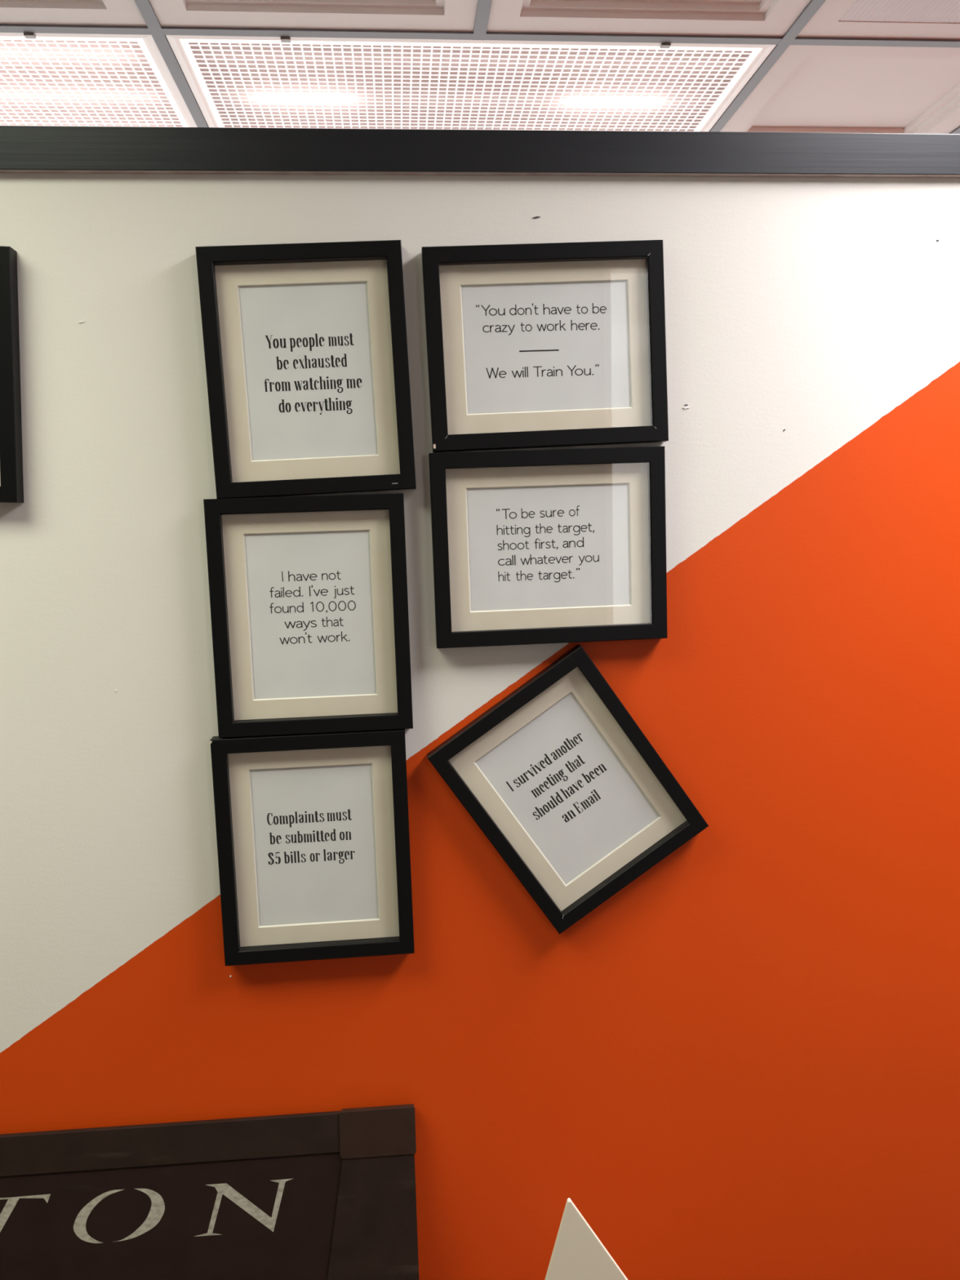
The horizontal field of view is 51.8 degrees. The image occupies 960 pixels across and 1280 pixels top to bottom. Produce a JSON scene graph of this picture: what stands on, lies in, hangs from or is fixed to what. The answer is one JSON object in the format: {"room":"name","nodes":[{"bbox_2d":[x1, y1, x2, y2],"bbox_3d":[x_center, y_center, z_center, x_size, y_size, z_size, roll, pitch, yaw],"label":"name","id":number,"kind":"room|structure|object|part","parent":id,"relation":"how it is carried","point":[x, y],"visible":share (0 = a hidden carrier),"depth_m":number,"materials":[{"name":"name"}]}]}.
{"room":"office","nodes":[
{"label":"office","id":0,"kind":"room"},
{"bbox_2d":[0,173,959,1279],"bbox_3d":[0.099,0.539,1.323,7.284,2.187,0.101,-2,6,-5],"label":"wall","id":1,"kind":"structure","parent":0,"point":[743,1062],"depth_m":1.23,"materials":[{"name":"paint"}]},
{"bbox_2d":[0,245,23,502],"bbox_3d":[-0.638,-0.298,1.107,0.242,0.290,0.021,-2,6,-5],"label":"picture frame","id":2,"kind":"object","parent":1,"relation":"attached to","point":[11,482],"visible":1,"depth_m":1.11,"materials":[{"name":"black wood"}]},
{"bbox_2d":[0,1103,419,1279],"bbox_3d":[-0.675,0.778,1.196,1.202,0.335,0.067,-2,6,-5],"label":"sign board","id":3,"kind":"object","parent":1,"relation":"attached to","point":[331,1195],"visible":1,"depth_m":1.23,"materials":[{"name":"brown wood"}]},
{"bbox_3d":[-0.680,0.635,1.205,1.198,0.048,0.009,-2,-4,-5],"label":"rail","id":4,"kind":"part","parent":3,"relation":"part of","materials":[{"name":"brown wood"}]},
{"bbox_3d":[-0.675,0.782,1.198,1.160,0.310,0.009,-2,-4,-5],"label":"panel","id":5,"kind":"part","parent":3,"relation":"part of","materials":[{"name":"brown wood"}]},
{"bbox_3d":[-0.129,0.620,1.248,0.095,0.058,0.010,-2,-4,-5],"label":"corner plate","id":6,"kind":"part","parent":3,"relation":"part of","materials":[{"name":"brown wood"}]},
{"bbox_2d":[195,240,416,498],"bbox_3d":[-0.198,-0.310,1.142,0.239,0.287,0.022,-2,6,-5],"label":"picture frame","id":7,"kind":"object","parent":1,"relation":"attached to","point":[306,353],"visible":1,"depth_m":1.14,"materials":[{"name":"black wood"}]},
{"bbox_2d":[238,282,377,460],"bbox_3d":[-0.198,-0.311,1.146,0.163,0.211,0.001,-2,6,-5],"label":"print","id":8,"kind":"object","parent":7,"relation":"attached to","point":[308,352],"depth_m":1.15,"materials":[{"name":"white paper"}]},
{"bbox_2d":[203,493,413,737],"bbox_3d":[-0.200,-0.029,1.173,0.230,0.280,0.021,-2,7,-4],"label":"picture frame","id":9,"kind":"object","parent":1,"relation":"attached to","point":[309,617],"visible":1,"depth_m":1.17,"materials":[{"name":"black wood"}]},
{"bbox_2d":[244,530,376,698],"bbox_3d":[-0.201,-0.029,1.177,0.158,0.208,0.001,-2,6,-5],"label":"print","id":10,"kind":"object","parent":9,"relation":"attached to","point":[310,596],"depth_m":1.18,"materials":[{"name":"white paper"}]},
{"bbox_2d":[209,728,414,965],"bbox_3d":[-0.201,0.251,1.204,0.230,0.280,0.022,-2,7,-4],"label":"picture frame","id":11,"kind":"object","parent":1,"relation":"attached to","point":[313,836],"visible":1,"depth_m":1.21,"materials":[{"name":"black wood"}]},
{"bbox_2d":[250,764,378,925],"bbox_3d":[-0.201,0.251,1.209,0.159,0.208,0.001,-2,6,-5],"label":"print","id":12,"kind":"object","parent":11,"relation":"attached to","point":[314,828],"depth_m":1.21,"materials":[{"name":"white paper"}]},
{"bbox_2d":[0,125,959,177],"bbox_3d":[0.073,-0.569,1.198,7.284,0.047,0.120,-2,6,-5],"label":"trim","id":13,"kind":"structure","parent":1,"relation":"attached to","point":[23,148],"depth_m":1.13,"materials":[{"name":"black paint"}]},
{"bbox_2d":[421,240,668,453],"bbox_3d":[0.078,-0.344,1.161,0.280,0.230,0.022,-3,7,-4],"label":"picture frame","id":14,"kind":"object","parent":1,"relation":"attached to","point":[531,345],"visible":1,"depth_m":1.16,"materials":[{"name":"black wood"}]},
{"bbox_2d":[461,280,631,413],"bbox_3d":[0.079,-0.344,1.165,0.211,0.162,0.001,-2,6,-5],"label":"print","id":15,"kind":"object","parent":14,"relation":"attached to","point":[528,347],"depth_m":1.16,"materials":[{"name":"white paper"}]},
{"bbox_2d":[428,446,667,648],"bbox_3d":[0.083,-0.111,1.188,0.280,0.230,0.021,-3,7,-4],"label":"picture frame","id":16,"kind":"object","parent":1,"relation":"attached to","point":[557,545],"visible":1,"depth_m":1.19,"materials":[{"name":"black wood"}]},
{"bbox_2d":[466,484,630,611],"bbox_3d":[0.084,-0.111,1.192,0.208,0.159,0.001,-2,6,-5],"label":"print","id":17,"kind":"object","parent":16,"relation":"attached to","point":[531,547],"depth_m":1.19,"materials":[{"name":"white paper"}]},
{"bbox_2d":[426,644,708,934],"bbox_3d":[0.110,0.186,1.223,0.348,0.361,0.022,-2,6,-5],"label":"picture frame","id":18,"kind":"object","parent":1,"relation":"attached to","point":[557,775],"visible":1,"depth_m":1.22,"materials":[{"name":"black wood"}]},
{"bbox_2d":[475,693,659,884],"bbox_3d":[0.110,0.186,1.227,0.246,0.259,0.001,-2,6,-5],"label":"print","id":19,"kind":"object","parent":18,"relation":"attached to","point":[559,777],"depth_m":1.23,"materials":[{"name":"white paper"}]},
{"bbox_2d":[0,0,959,133],"bbox_3d":[0.045,-1.236,1.283,7.308,0.290,4.880,-2,6,-5],"label":"ceiling","id":20,"kind":"structure","parent":0,"point":[833,66],"depth_m":1.89,"materials":[{"name":"grey metal"}]},
{"bbox_2d":[0,32,205,127],"bbox_3d":[-1.238,-1.229,2.098,1.188,0.158,0.581,-2,6,-5],"label":"ceiling light","id":21,"kind":"object","parent":20,"relation":"attached to","point":[46,79],"visible":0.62,"depth_m":2.07,"materials":[{"name":"grey plastic"}]},
{"bbox_2d":[165,35,776,131],"bbox_3d":[-0.028,-1.268,2.193,1.188,0.158,0.581,-2,6,-5],"label":"ceiling light","id":22,"kind":"object","parent":20,"relation":"attached to","point":[242,82],"visible":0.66,"depth_m":2.11,"materials":[{"name":"grey plastic"}]},
{"bbox_3d":[0.930,-1.160,1.671,0.459,0.001,0.459,-2,6,-5],"label":"ribbed panel","id":23,"kind":"part","parent":20,"relation":"part of","materials":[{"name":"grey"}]},
{"bbox_3d":[0.112,1.657,1.612,7.484,0.100,5.056,-2,6,-5],"label":"floor","id":24,"kind":"structure","parent":0,"visible":0},
{"bbox_3d":[-0.336,1.326,0.979,2.100,0.720,0.675,-2,6,-5],"label":"desk","id":25,"kind":"object","parent":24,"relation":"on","visible":0},
{"bbox_2d":[544,1198,627,1279],"bbox_3d":[0.116,0.758,1.081,0.252,0.366,0.072,-2,6,-5],"label":"screen","id":26,"kind":"object","parent":25,"relation":"on","point":[578,1253],"visible":1,"depth_m":1.03,"materials":[{"name":"beige plastic"}]}
]}

